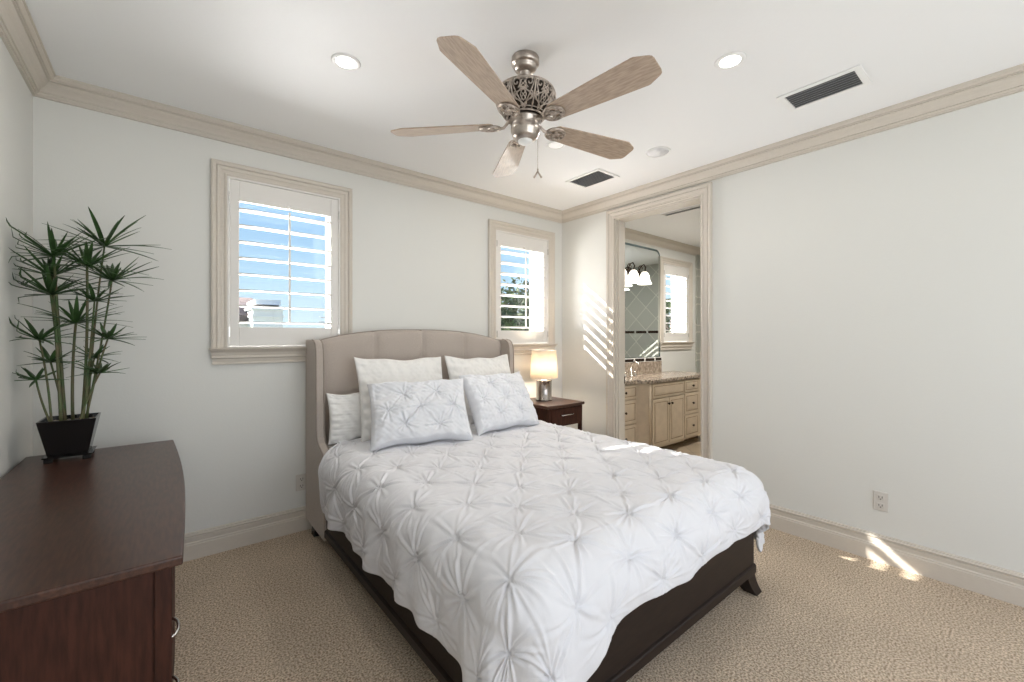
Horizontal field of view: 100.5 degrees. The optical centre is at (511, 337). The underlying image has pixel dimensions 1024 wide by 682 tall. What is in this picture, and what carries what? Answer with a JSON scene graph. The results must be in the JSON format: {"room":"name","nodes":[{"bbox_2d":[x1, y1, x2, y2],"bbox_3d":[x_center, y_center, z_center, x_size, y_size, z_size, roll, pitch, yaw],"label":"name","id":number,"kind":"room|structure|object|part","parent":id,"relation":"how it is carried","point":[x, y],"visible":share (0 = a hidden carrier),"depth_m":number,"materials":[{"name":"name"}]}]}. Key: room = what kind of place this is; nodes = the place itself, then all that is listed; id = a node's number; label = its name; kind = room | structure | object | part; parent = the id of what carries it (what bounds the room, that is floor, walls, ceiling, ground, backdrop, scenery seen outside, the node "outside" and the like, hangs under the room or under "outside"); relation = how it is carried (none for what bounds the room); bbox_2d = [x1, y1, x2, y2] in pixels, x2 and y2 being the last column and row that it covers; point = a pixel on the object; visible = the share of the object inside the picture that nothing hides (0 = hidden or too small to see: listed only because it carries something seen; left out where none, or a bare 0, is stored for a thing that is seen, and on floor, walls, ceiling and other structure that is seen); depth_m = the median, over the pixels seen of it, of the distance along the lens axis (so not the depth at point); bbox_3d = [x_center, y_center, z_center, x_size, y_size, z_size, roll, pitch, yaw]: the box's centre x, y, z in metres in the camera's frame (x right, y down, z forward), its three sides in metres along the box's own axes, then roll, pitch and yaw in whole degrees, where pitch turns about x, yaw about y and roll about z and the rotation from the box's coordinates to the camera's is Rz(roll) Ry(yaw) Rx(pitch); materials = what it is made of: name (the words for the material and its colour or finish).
{"room":"bedroom","nodes":[
{"label":"bedroom","id":0,"kind":"room"},
{"bbox_2d":[0,37,32,478],"bbox_3d":[-0.961,0.004,0.187,0.200,2.891,5.003,0,0,-39],"label":"wall","id":1,"kind":"structure","parent":0,"point":[16,99],"depth_m":1.92,"materials":[{"name":"white paint"}]},
{"bbox_2d":[0,0,55,95],"bbox_3d":[-0.894,-1.291,0.338,0.095,0.100,4.853,0,0,-39],"label":"trim","id":2,"kind":"structure","parent":1,"relation":"attached to","point":[19,33],"depth_m":1.87,"materials":[{"name":"paint"}]},
{"bbox_2d":[33,96,695,532],"bbox_3d":[0.331,0.004,4.639,7.827,2.891,0.270,0,0,-39],"label":"wall","id":3,"kind":"structure","parent":0,"point":[420,257],"depth_m":2.63,"materials":[{"name":"white paint"}]},
{"bbox_2d":[183,506,311,561],"bbox_3d":[-0.952,1.269,3.405,3.878,0.162,0.022,0,0,-39],"label":"baseboard","id":4,"kind":"structure","parent":3,"relation":"attached to","point":[213,540],"depth_m":2.76,"materials":[{"name":"paint"}]},
{"bbox_2d":[209,158,351,364],"bbox_3d":[-1.610,-0.470,3.013,0.891,1.286,0.311,0,0,-39],"label":"window","id":5,"kind":"structure","parent":3,"relation":"in","point":[232,184],"depth_m":2.87,"materials":[{"name":"paint"}]},
{"bbox_3d":[-1.529,0.119,2.914,0.891,0.108,0.056,0,0,-39],"label":"sill","id":6,"kind":"part","parent":5,"relation":"part of","materials":[{"name":"paint"}]},
{"bbox_3d":[-1.550,-0.479,2.939,0.667,1.068,0.030,0,0,-39],"label":"shutter panel","id":7,"kind":"part","parent":5,"relation":"part of","materials":[{"name":"white paint"}]},
{"bbox_3d":[-1.552,-0.481,2.942,0.697,1.093,0.044,0,0,-39],"label":"shutter frame","id":8,"kind":"part","parent":5,"relation":"part of","materials":[{"name":"white paint"}]},
{"bbox_3d":[-1.514,-0.472,2.902,0.012,0.755,0.011,0,0,-39],"label":"tilt rod","id":9,"kind":"part","parent":5,"relation":"part of","materials":[{"name":"white paint"}]},
{"bbox_3d":[-1.695,-0.481,3.118,0.697,1.093,0.040,0,0,-39],"label":"frame","id":10,"kind":"part","parent":5,"relation":"part of","materials":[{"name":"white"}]},
{"bbox_2d":[35,75,561,222],"bbox_3d":[-0.929,-1.291,3.377,3.878,0.100,0.095,0,0,-39],"label":"trim","id":11,"kind":"structure","parent":3,"relation":"attached to","point":[60,89],"depth_m":2.78,"materials":[{"name":"paint"}]},
{"bbox_2d":[296,473,305,490],"bbox_3d":[-1.476,1.015,2.987,0.072,0.115,0.010,0,0,-39],"label":"wall outlet","id":12,"kind":"object","parent":3,"relation":"attached to","point":[301,478],"visible":0.87,"depth_m":2.98,"materials":[{"name":"grey plastic"}]},
{"bbox_2d":[488,219,557,354],"bbox_3d":[0.044,-0.470,4.360,0.889,1.286,0.311,0,0,-39],"label":"window","id":13,"kind":"structure","parent":3,"relation":"in","point":[500,234],"depth_m":4.27,"materials":[{"name":"paint"}]},
{"bbox_3d":[0.104,-0.479,4.287,0.665,1.068,0.030,0,0,-39],"label":"shutter panel","id":14,"kind":"part","parent":13,"relation":"part of","materials":[{"name":"white paint"}]},
{"bbox_3d":[0.102,-0.481,4.289,0.695,1.093,0.044,0,0,-39],"label":"shutter frame","id":15,"kind":"part","parent":13,"relation":"part of","materials":[{"name":"white paint"}]},
{"bbox_3d":[0.140,-0.472,4.249,0.012,0.755,0.011,0,0,-39],"label":"tilt rod","id":16,"kind":"part","parent":13,"relation":"part of","materials":[{"name":"white paint"}]},
{"bbox_3d":[-0.041,-0.481,4.465,0.695,1.093,0.040,0,0,-39],"label":"frame","id":17,"kind":"part","parent":13,"relation":"part of","materials":[{"name":"white wood"}]},
{"bbox_3d":[0.125,0.119,4.261,0.889,0.108,0.056,0,0,-39],"label":"sill","id":18,"kind":"part","parent":13,"relation":"part of","materials":[{"name":"paint"}]},
{"bbox_2d":[625,242,659,357],"bbox_3d":[1.370,-0.466,5.306,1.705,1.458,0.007,0,0,-39],"label":"bathroom mirror","id":19,"kind":"object","parent":3,"relation":"attached to","point":[642,302],"visible":0.47,"depth_m":5.58,"materials":[{"name":"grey mirror"}]},
{"bbox_2d":[625,262,651,284],"bbox_3d":[1.474,-0.798,5.237,0.660,0.256,0.230,0,0,-39],"label":"sconce","id":20,"kind":"object","parent":19,"relation":"attached to","point":[633,275],"visible":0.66,"depth_m":5.28,"materials":[{"name":"white glass"}]},
{"bbox_3d":[1.451,-0.870,5.252,0.083,0.113,0.135,0,0,-12],"label":"scroll arm","id":21,"kind":"part","parent":20,"relation":"part of","materials":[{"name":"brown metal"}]},
{"bbox_3d":[1.487,-0.748,5.213,0.176,0.155,0.176,0,0,-39],"label":"lamp shade","id":22,"kind":"part","parent":20,"relation":"part of","materials":[{"name":"white glass"}]},
{"bbox_3d":[1.669,-0.748,5.361,0.176,0.155,0.176,0,0,-39],"label":"lamp shade","id":23,"kind":"part","parent":20,"relation":"part of","materials":[{"name":"white glass"}]},
{"bbox_2d":[625,357,661,374],"bbox_3d":[1.357,0.369,5.290,1.795,0.208,0.015,0,0,-39],"label":"tile backsplash","id":24,"kind":"structure","parent":3,"relation":"attached to","point":[648,364],"depth_m":5.59,"materials":[{"name":"stone"}]},
{"bbox_2d":[625,228,699,255],"bbox_3d":[2.024,-1.291,5.782,3.459,0.100,0.095,0,0,-39],"label":"trim","id":25,"kind":"structure","parent":3,"relation":"attached to","point":[630,234],"depth_m":5.77,"materials":[{"name":"paint"}]},
{"bbox_2d":[660,256,694,349],"bbox_3d":[2.285,-0.470,6.185,0.879,1.286,0.311,0,0,-39],"label":"window","id":26,"kind":"structure","parent":3,"relation":"in","point":[668,266],"depth_m":6.13,"materials":[{"name":"paint"}]},
{"bbox_3d":[2.200,-0.481,6.290,0.685,1.093,0.040,0,0,-39],"label":"frame","id":27,"kind":"part","parent":26,"relation":"part of","materials":[{"name":"white wood"}]},
{"bbox_3d":[2.345,-0.479,6.112,0.655,1.068,0.030,0,0,-39],"label":"shutter panel","id":28,"kind":"part","parent":26,"relation":"part of","materials":[{"name":"white paint"}]},
{"bbox_3d":[2.343,-0.481,6.114,0.685,1.093,0.044,0,0,-39],"label":"shutter frame","id":29,"kind":"part","parent":26,"relation":"part of","materials":[{"name":"white paint"}]},
{"bbox_3d":[2.366,0.119,6.086,0.879,0.108,0.056,0,0,-39],"label":"sill","id":30,"kind":"part","parent":26,"relation":"part of","materials":[{"name":"paint"}]},
{"bbox_3d":[2.381,-0.472,6.074,0.012,0.755,0.011,0,0,-39],"label":"tilt rod","id":31,"kind":"part","parent":26,"relation":"part of","materials":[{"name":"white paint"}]},
{"bbox_2d":[696,255,699,371],"bbox_3d":[3.066,0.004,6.679,0.710,2.691,0.020,0,0,-39],"label":"shower tile","id":32,"kind":"structure","parent":3,"relation":"attached to","point":[697,256],"depth_m":6.47,"materials":[{"name":"beige tile"}]},
{"bbox_2d":[25,0,1023,247],"bbox_3d":[1.968,-1.391,2.669,7.477,0.100,4.853,0,0,-39],"label":"ceiling","id":33,"kind":"structure","parent":0,"point":[265,65],"depth_m":2.06,"materials":[{"name":"white paint"}]},
{"bbox_2d":[331,53,360,70],"bbox_3d":[-0.808,-1.338,2.074,0.136,0.006,0.136,0,0,-39],"label":"recessed light","id":34,"kind":"object","parent":33,"relation":"in","point":[344,61],"visible":1,"depth_m":2.06,"materials":[{"name":"white glass"}]},
{"bbox_2d":[390,35,661,177],"bbox_3d":[0.100,-1.053,2.037,1.272,0.576,1.262,0,0,-39],"label":"ceiling fan","id":35,"kind":"object","parent":33,"relation":"hanging from","point":[525,99],"visible":1,"depth_m":1.93,"materials":[{"name":"brown wood"}]},
{"bbox_3d":[-0.341,-1.022,2.100,0.512,0.006,0.154,0,13,7],"label":"blade","id":36,"kind":"part","parent":35,"relation":"part of","materials":[{"name":"brown wood"}]},
{"bbox_3d":[-0.112,-1.022,1.679,0.154,0.006,0.512,14,6,25],"label":"blade","id":37,"kind":"part","parent":35,"relation":"part of","materials":[{"name":"brown wood"}]},
{"bbox_3d":[-0.011,-1.022,2.448,0.154,0.006,0.512,-13,2,-10],"label":"blade","id":38,"kind":"part","parent":35,"relation":"part of","materials":[{"name":"brown wood"}]},
{"bbox_3d":[0.124,-0.788,2.047,0.045,0.045,0.010,0,0,1],"label":"chain pull","id":39,"kind":"part","parent":35,"relation":"part of","materials":[{"name":"silver metal"}]},
{"bbox_3d":[0.422,-1.022,2.242,0.512,0.006,0.154,0,-13,-29],"label":"blade","id":40,"kind":"part","parent":35,"relation":"part of","materials":[{"name":"brown wood"}]},
{"bbox_3d":[0.360,-1.022,1.766,0.512,0.006,0.154,0,-13,43],"label":"blade","id":41,"kind":"part","parent":35,"relation":"part of","materials":[{"name":"brown wood"}]},
{"bbox_2d":[546,141,564,149],"bbox_3d":[0.306,-1.338,2.968,0.136,0.006,0.136,0,0,-39],"label":"recessed light","id":42,"kind":"object","parent":33,"relation":"in","point":[553,145],"visible":0.84,"depth_m":2.97,"materials":[{"name":"white glass"}]},
{"bbox_2d":[565,168,619,188],"bbox_3d":[0.676,-1.335,3.600,0.271,0.011,0.366,0,0,-39],"label":"ceiling vent","id":43,"kind":"object","parent":33,"relation":"in","point":[598,176],"visible":1,"depth_m":3.59,"materials":[{"name":"white metal"}]},
{"bbox_2d":[645,147,670,157],"bbox_3d":[1.055,-1.338,3.080,0.176,0.006,0.176,0,0,-39],"label":"ceiling speaker","id":44,"kind":"object","parent":33,"relation":"attached to","point":[656,152],"visible":1,"depth_m":3.08,"materials":[{"name":"white plastic"}]},
{"bbox_2d":[647,148,668,156],"bbox_3d":[1.055,-1.338,3.080,0.153,0.004,0.153,0,0,-39],"label":"speaker grille","id":45,"kind":"object","parent":44,"relation":"attached to","point":[653,152],"depth_m":3.08,"materials":[{"name":"white plastic"}]},
{"bbox_2d":[662,205,699,216],"bbox_3d":[1.855,-1.335,4.445,0.090,0.011,0.590,0,0,-39],"label":"ceiling vent","id":46,"kind":"object","parent":33,"relation":"in","point":[695,207],"visible":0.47,"depth_m":4.51,"materials":[{"name":"white metal"}]},
{"bbox_2d":[715,52,745,69],"bbox_3d":[1.057,-1.338,2.066,0.136,0.006,0.136,0,0,-39],"label":"recessed light","id":47,"kind":"object","parent":33,"relation":"in","point":[730,60],"visible":1,"depth_m":2.06,"materials":[{"name":"white glass"}]},
{"bbox_2d":[776,64,871,111],"bbox_3d":[1.683,-1.335,2.307,0.239,0.011,0.372,0,0,-39],"label":"ceiling vent","id":48,"kind":"object","parent":33,"relation":"in","point":[851,79],"visible":1,"depth_m":2.29,"materials":[{"name":"white metal"}]},
{"bbox_2d":[173,435,1023,681],"bbox_3d":[1.968,1.400,2.669,7.477,0.100,4.853,0,0,-39],"label":"floor","id":49,"kind":"structure","parent":0,"point":[287,608],"depth_m":1.99,"materials":[{"name":"beige carpet"}]},
{"bbox_2d":[0,440,184,681],"bbox_3d":[-1.568,0.958,1.567,0.572,0.785,1.620,0,0,-39],"label":"dresser","id":50,"kind":"object","parent":49,"relation":"on","point":[91,549],"visible":1,"depth_m":1.10,"materials":[{"name":"brown wood"}]},
{"bbox_2d":[41,446,96,463],"bbox_3d":[-2.077,0.551,2.004,0.164,0.027,0.164,0,0,-39],"label":"tray","id":51,"kind":"object","parent":50,"relation":"on","point":[48,458],"depth_m":1.95,"materials":[{"name":"black paint"}]},
{"bbox_2d":[6,207,171,463],"bbox_3d":[-2.016,-0.024,2.086,0.547,1.175,0.516,0,0,-39],"label":"plant","id":52,"kind":"object","parent":50,"relation":"on","point":[63,435],"visible":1,"depth_m":1.99,"materials":[{"name":"green plant"}]},
{"bbox_3d":[-2.126,0.299,1.935,0.084,0.217,0.011,0,0,1],"label":"stem","id":53,"kind":"part","parent":52,"relation":"part of","materials":[{"name":"green plant"}]},
{"bbox_3d":[-2.129,0.207,1.947,0.093,0.397,0.012,0,0,17],"label":"stem","id":54,"kind":"part","parent":52,"relation":"part of","materials":[{"name":"green plant"}]},
{"bbox_3d":[-2.134,0.103,2.001,0.010,0.605,0.057,0,0,18],"label":"stem","id":55,"kind":"part","parent":52,"relation":"part of","materials":[{"name":"green plant"}]},
{"bbox_3d":[-2.114,0.059,1.978,0.105,0.695,0.013,0,0,26],"label":"stem","id":56,"kind":"part","parent":52,"relation":"part of","materials":[{"name":"green plant"}]},
{"bbox_3d":[-2.125,0.260,1.997,0.058,0.292,0.010,0,0,-43],"label":"stem","id":57,"kind":"part","parent":52,"relation":"part of","materials":[{"name":"green plant"}]},
{"bbox_3d":[-2.124,0.013,2.001,0.013,0.784,0.058,0,0,9],"label":"stem","id":58,"kind":"part","parent":52,"relation":"part of","materials":[{"name":"green plant"}]},
{"bbox_3d":[-2.077,0.457,2.004,0.191,0.163,0.191,0,0,-39],"label":"pot","id":59,"kind":"part","parent":52,"relation":"part of","materials":[{"name":"black ceramic"}]},
{"bbox_3d":[-2.100,0.168,2.042,0.016,0.475,0.021,0,0,28],"label":"stem","id":60,"kind":"part","parent":52,"relation":"part of","materials":[{"name":"green plant"}]},
{"bbox_3d":[-2.052,0.032,2.049,0.076,0.747,0.017,0,0,29],"label":"stem","id":61,"kind":"part","parent":52,"relation":"part of","materials":[{"name":"green plant"}]},
{"bbox_3d":[-2.036,0.252,2.044,0.010,0.309,0.101,0,0,-16],"label":"stem","id":62,"kind":"part","parent":52,"relation":"part of","materials":[{"name":"green plant"}]},
{"bbox_3d":[-2.019,0.115,2.031,0.011,0.581,0.051,0,0,22],"label":"stem","id":63,"kind":"part","parent":52,"relation":"part of","materials":[{"name":"green plant"}]},
{"bbox_3d":[-2.008,0.288,2.025,0.011,0.236,0.080,0,0,39],"label":"stem","id":64,"kind":"part","parent":52,"relation":"part of","materials":[{"name":"green plant"}]},
{"bbox_3d":[-2.047,-0.025,2.095,0.011,0.860,0.069,0,0,40],"label":"stem","id":65,"kind":"part","parent":52,"relation":"part of","materials":[{"name":"green plant"}]},
{"bbox_3d":[-2.022,0.205,2.075,0.090,0.402,0.011,0,0,-25],"label":"stem","id":66,"kind":"part","parent":52,"relation":"part of","materials":[{"name":"green plant"}]},
{"bbox_3d":[-2.024,0.058,2.086,0.098,0.695,0.070,0,0,-39],"label":"stem","id":67,"kind":"part","parent":52,"relation":"part of","materials":[{"name":"green plant"}]},
{"bbox_3d":[-0.909,0.970,1.110,0.036,0.760,0.035,0,0,-39],"label":"corner post","id":68,"kind":"part","parent":50,"relation":"part of","materials":[{"name":"brown wood"}]},
{"bbox_3d":[-1.387,1.077,1.714,0.049,0.175,1.496,0,0,-39],"label":"drawer","id":69,"kind":"part","parent":50,"relation":"part of","materials":[{"name":"brown wood"}]},
{"bbox_3d":[-1.387,0.892,1.714,0.049,0.175,1.496,0,0,-39],"label":"drawer","id":70,"kind":"part","parent":50,"relation":"part of","materials":[{"name":"brown wood"}]},
{"bbox_3d":[-1.037,1.073,1.309,0.029,0.009,0.118,0,0,-39],"label":"handle","id":71,"kind":"part","parent":50,"relation":"part of","materials":[{"name":"silver metal"}]},
{"bbox_3d":[-1.037,0.887,1.309,0.029,0.009,0.118,0,0,-39],"label":"handle","id":72,"kind":"part","parent":50,"relation":"part of","materials":[{"name":"silver metal"}]},
{"bbox_2d":[306,329,761,681],"bbox_3d":[-0.066,0.642,2.623,1.706,1.416,2.320,0,0,-39],"label":"bed","id":73,"kind":"object","parent":49,"relation":"on","point":[650,628],"visible":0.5,"depth_m":2.23,"materials":[{"name":"beige fabric"}]},
{"bbox_3d":[-1.347,1.310,2.943,0.068,0.081,0.114,0,0,-39],"label":"leg","id":74,"kind":"part","parent":73,"relation":"part of","materials":[{"name":"black paint"}]},
{"bbox_3d":[-0.573,1.110,1.952,0.040,0.270,1.840,0,0,-39],"label":"rail","id":75,"kind":"part","parent":73,"relation":"part of","materials":[{"name":"brown wood"}]},
{"bbox_3d":[-0.740,0.495,3.451,1.570,1.110,0.134,0,0,-39],"label":"headboard panel","id":76,"kind":"part","parent":73,"relation":"part of","materials":[{"name":"beige fabric"}]},
{"bbox_3d":[0.643,1.110,1.752,1.650,0.270,0.040,0,0,-39],"label":"footboard","id":77,"kind":"part","parent":73,"relation":"part of","materials":[{"name":"brown wood"}]},
{"bbox_3d":[1.248,1.298,2.270,0.114,0.105,0.114,0,0,-39],"label":"leg","id":78,"kind":"part","parent":73,"relation":"part of","materials":[{"name":"brown wood"}]},
{"bbox_3d":[-0.037,0.851,2.588,1.560,0.246,2.090,0,0,-39],"label":"mattress","id":79,"kind":"object","parent":73,"relation":"on","visible":0},
{"bbox_2d":[326,392,360,444],"bbox_3d":[-0.988,0.533,2.984,0.610,0.341,0.138,0,0,-45],"label":"bed pillow","id":80,"kind":"object","parent":79,"relation":"on","point":[344,410],"visible":0.41,"depth_m":2.81,"materials":[{"name":"white fabric"}]},
{"bbox_2d":[318,420,770,681],"bbox_3d":[0.083,0.903,2.466,1.868,0.500,2.051,0,0,-39],"label":"duvet","id":81,"kind":"object","parent":79,"relation":"on","point":[522,550],"visible":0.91,"depth_m":1.67,"materials":[{"name":"white fabric"}]},
{"bbox_2d":[354,357,441,441],"bbox_3d":[-0.762,0.414,3.042,0.690,0.565,0.247,0,0,-39],"label":"euro pillow","id":82,"kind":"object","parent":81,"relation":"on","point":[369,371],"visible":0.44,"depth_m":2.96,"materials":[{"name":"white fabric"}]},
{"bbox_2d":[367,378,472,451],"bbox_3d":[-0.588,0.480,2.740,0.639,0.397,0.304,0,0,-23],"label":"pillow sham","id":83,"kind":"object","parent":81,"relation":"on","point":[404,412],"visible":1,"depth_m":2.68,"materials":[{"name":"white fabric"}]},
{"bbox_2d":[445,354,510,423],"bbox_3d":[-0.227,0.412,3.474,0.648,0.541,0.238,0,0,-39],"label":"euro pillow","id":84,"kind":"object","parent":81,"relation":"on","point":[500,364],"visible":0.36,"depth_m":3.41,"materials":[{"name":"white fabric"}]},
{"bbox_2d":[458,371,538,435],"bbox_3d":[-0.082,0.470,3.167,0.610,0.405,0.314,0,0,-39],"label":"pillow sham","id":85,"kind":"object","parent":81,"relation":"on","point":[499,401],"visible":0.98,"depth_m":3.06,"materials":[{"name":"white fabric"}]},
{"bbox_2d":[530,397,584,429],"bbox_3d":[0.354,0.979,4.078,0.490,0.742,0.523,0,0,-39],"label":"nightstand","id":86,"kind":"object","parent":49,"relation":"on","point":[558,411],"visible":0.53,"depth_m":3.90,"materials":[{"name":"brown wood"}]},
{"bbox_2d":[530,350,557,400],"bbox_3d":[0.310,0.365,4.137,0.272,0.486,0.272,0,0,-39],"label":"table lamp","id":87,"kind":"object","parent":86,"relation":"on","point":[543,362],"visible":1,"depth_m":4.05,"materials":[{"name":"fabric"}]},
{"bbox_3d":[0.310,0.258,4.137,0.266,0.272,0.266,0,0,-39],"label":"lamp shade","id":88,"kind":"part","parent":87,"relation":"part of","materials":[{"name":"fabric"}]},
{"bbox_3d":[0.328,0.992,3.776,0.046,0.716,0.051,0,0,-39],"label":"leg","id":89,"kind":"part","parent":86,"relation":"part of","materials":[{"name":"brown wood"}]},
{"bbox_3d":[0.496,0.718,3.908,0.375,0.145,0.016,0,0,-39],"label":"drawer","id":90,"kind":"part","parent":86,"relation":"part of","materials":[{"name":"brown wood"}]},
{"bbox_3d":[0.653,0.992,4.041,0.036,0.716,0.051,0,0,-39],"label":"leg","id":91,"kind":"part","parent":86,"relation":"part of","materials":[{"name":"brown wood"}]},
{"bbox_2d":[625,378,699,447],"bbox_3d":[1.667,0.931,5.154,2.105,0.838,0.558,0,0,-39],"label":"bathroom vanity","id":92,"kind":"object","parent":49,"relation":"on","point":[663,414],"visible":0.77,"depth_m":4.89,"materials":[{"name":"beige wood"}]},
{"bbox_3d":[1.209,1.097,4.604,0.450,0.275,0.018,0,0,-39],"label":"drawer","id":93,"kind":"part","parent":92,"relation":"part of","materials":[{"name":"beige wood"}]},
{"bbox_3d":[1.209,0.818,4.604,0.450,0.255,0.018,0,0,-39],"label":"drawer","id":94,"kind":"part","parent":92,"relation":"part of","materials":[{"name":"beige wood"}]},
{"bbox_3d":[1.209,0.600,4.604,0.450,0.150,0.018,0,0,-39],"label":"drawer","id":95,"kind":"part","parent":92,"relation":"part of","materials":[{"name":"beige wood"}]},
{"bbox_3d":[1.335,0.886,4.917,0.100,0.748,0.506,0,0,-39],"label":"corner panel","id":96,"kind":"part","parent":92,"relation":"part of","materials":[{"name":"beige wood"}]},
{"bbox_3d":[1.697,0.963,4.872,0.335,0.525,0.018,0,0,-39],"label":"cabinet door","id":97,"kind":"part","parent":92,"relation":"part of","materials":[{"name":"beige wood"}]},
{"bbox_2d":[625,371,699,384],"bbox_3d":[1.659,0.493,5.180,2.125,0.038,0.568,0,0,-39],"label":"countertop","id":98,"kind":"structure","parent":92,"relation":"on","point":[658,377],"depth_m":5.17,"materials":[{"name":"brown stone"}]},
{"bbox_2d":[625,361,639,376],"bbox_3d":[1.488,0.377,5.173,0.260,0.194,0.160,0,0,-39],"label":"sink faucet","id":99,"kind":"object","parent":98,"relation":"on","point":[633,361],"visible":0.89,"depth_m":5.20,"materials":[{"name":"silver metal"}]},
{"bbox_3d":[1.490,0.377,5.170,0.048,0.194,0.152,0,0,-39],"label":"spout","id":100,"kind":"part","parent":99,"relation":"part of","materials":[{"name":"silver metal"}]},
{"bbox_3d":[1.831,0.605,4.981,0.680,0.160,0.018,0,0,-39],"label":"false drawer","id":101,"kind":"part","parent":92,"relation":"part of","materials":[{"name":"beige wood"}]},
{"bbox_3d":[1.965,0.963,5.090,0.335,0.525,0.018,0,0,-39],"label":"cabinet door","id":102,"kind":"part","parent":92,"relation":"part of","materials":[{"name":"beige wood"}]},
{"bbox_3d":[2.254,1.097,5.352,0.345,0.275,0.018,0,0,-39],"label":"drawer","id":103,"kind":"part","parent":92,"relation":"part of","materials":[{"name":"beige wood"}]},
{"bbox_3d":[2.254,0.818,5.352,0.345,0.255,0.018,0,0,-39],"label":"drawer","id":104,"kind":"part","parent":92,"relation":"part of","materials":[{"name":"beige wood"}]},
{"bbox_3d":[2.254,0.600,5.352,0.345,0.150,0.018,0,0,-39],"label":"drawer","id":105,"kind":"part","parent":92,"relation":"part of","materials":[{"name":"beige wood"}]},
{"bbox_2d":[562,91,1023,572],"bbox_3d":[2.178,0.004,2.743,0.140,2.891,5.003,0,0,-39],"label":"wall","id":106,"kind":"structure","parent":0,"point":[868,291],"depth_m":2.60,"materials":[{"name":"white paint"}]},
{"bbox_2d":[606,182,712,458],"bbox_3d":[1.313,0.062,3.804,0.200,2.575,1.025,0,0,-39],"label":"door frame","id":107,"kind":"structure","parent":106,"relation":"in","point":[702,194],"depth_m":3.86,"materials":[{"name":"paint"}]},
{"bbox_2d":[562,63,1023,222],"bbox_3d":[2.040,-1.291,2.727,0.095,0.100,4.853,0,0,-39],"label":"trim","id":108,"kind":"structure","parent":106,"relation":"attached to","point":[1008,81],"depth_m":2.71,"materials":[{"name":"paint"}]},
{"bbox_2d":[873,490,888,511],"bbox_3d":[2.223,0.988,2.569,0.010,0.115,0.072,0,0,-39],"label":"wall outlet","id":109,"kind":"object","parent":106,"relation":"attached to","point":[880,499],"visible":1,"depth_m":2.57,"materials":[{"name":"grey plastic"}]},
{"bbox_2d":[877,494,883,500],"bbox_3d":[2.221,0.964,2.567,0.003,0.030,0.034,0,0,-39],"label":"socket","id":110,"kind":"object","parent":109,"relation":"attached to","point":[880,497],"depth_m":2.57,"materials":[{"name":"white plastic"}]},
{"bbox_2d":[877,502,883,508],"bbox_3d":[2.221,1.012,2.567,0.003,0.030,0.034,0,0,-39],"label":"socket","id":111,"kind":"object","parent":109,"relation":"attached to","point":[880,505],"depth_m":2.57,"materials":[{"name":"white plastic"}]},
{"bbox_2d":[769,504,1023,606],"bbox_3d":[2.587,1.269,2.112,0.022,0.162,3.208,0,0,-39],"label":"baseboard","id":112,"kind":"structure","parent":106,"relation":"attached to","point":[996,582],"depth_m":2.46,"materials":[{"name":"paint"}]},
{"label":"outside","id":113,"kind":"structure","parent":0,"visible":0},
{"bbox_3d":[-31.437,4.650,54.436,140.000,0.200,115.877,0,0,-39],"label":"ground","id":114,"kind":"structure","parent":113,"visible":0},
{"bbox_2d":[239,297,284,327],"bbox_3d":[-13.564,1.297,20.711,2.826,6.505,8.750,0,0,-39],"label":"neighbouring house","id":115,"kind":"structure","parent":114,"relation":"on","point":[245,313],"depth_m":18.10,"materials":[{"name":"white paint"}]},
{"bbox_3d":[-11.098,-1.506,19.012,0.973,0.209,2.300,0,0,-39],"label":"chimney crown","id":116,"kind":"part","parent":115,"relation":"part of","materials":[{"name":"white paint"}]},
{"bbox_2d":[501,287,529,330],"bbox_3d":[0.035,1.276,17.046,4.891,6.564,4.228,0,0,-39],"label":"oak tree","id":117,"kind":"object","parent":114,"relation":"on","point":[518,301],"visible":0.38,"depth_m":16.19,"materials":[{"name":"green plant"}]},
{"bbox_2d":[502,273,529,312],"bbox_3d":[1.073,0.220,26.341,2.996,8.673,4.837,0,0,-11],"label":"oak tree","id":118,"kind":"object","parent":114,"relation":"on","point":[513,281],"visible":0.13,"depth_m":26.74,"materials":[{"name":"green plant"}]},
{"bbox_2d":[666,298,670,332],"bbox_3d":[8.276,1.207,22.201,4.682,6.702,3.904,0,0,-39],"label":"oak tree","id":119,"kind":"object","parent":114,"relation":"on","point":[668,304],"visible":0.12,"depth_m":22.20,"materials":[{"name":"green plant"}]}
]}

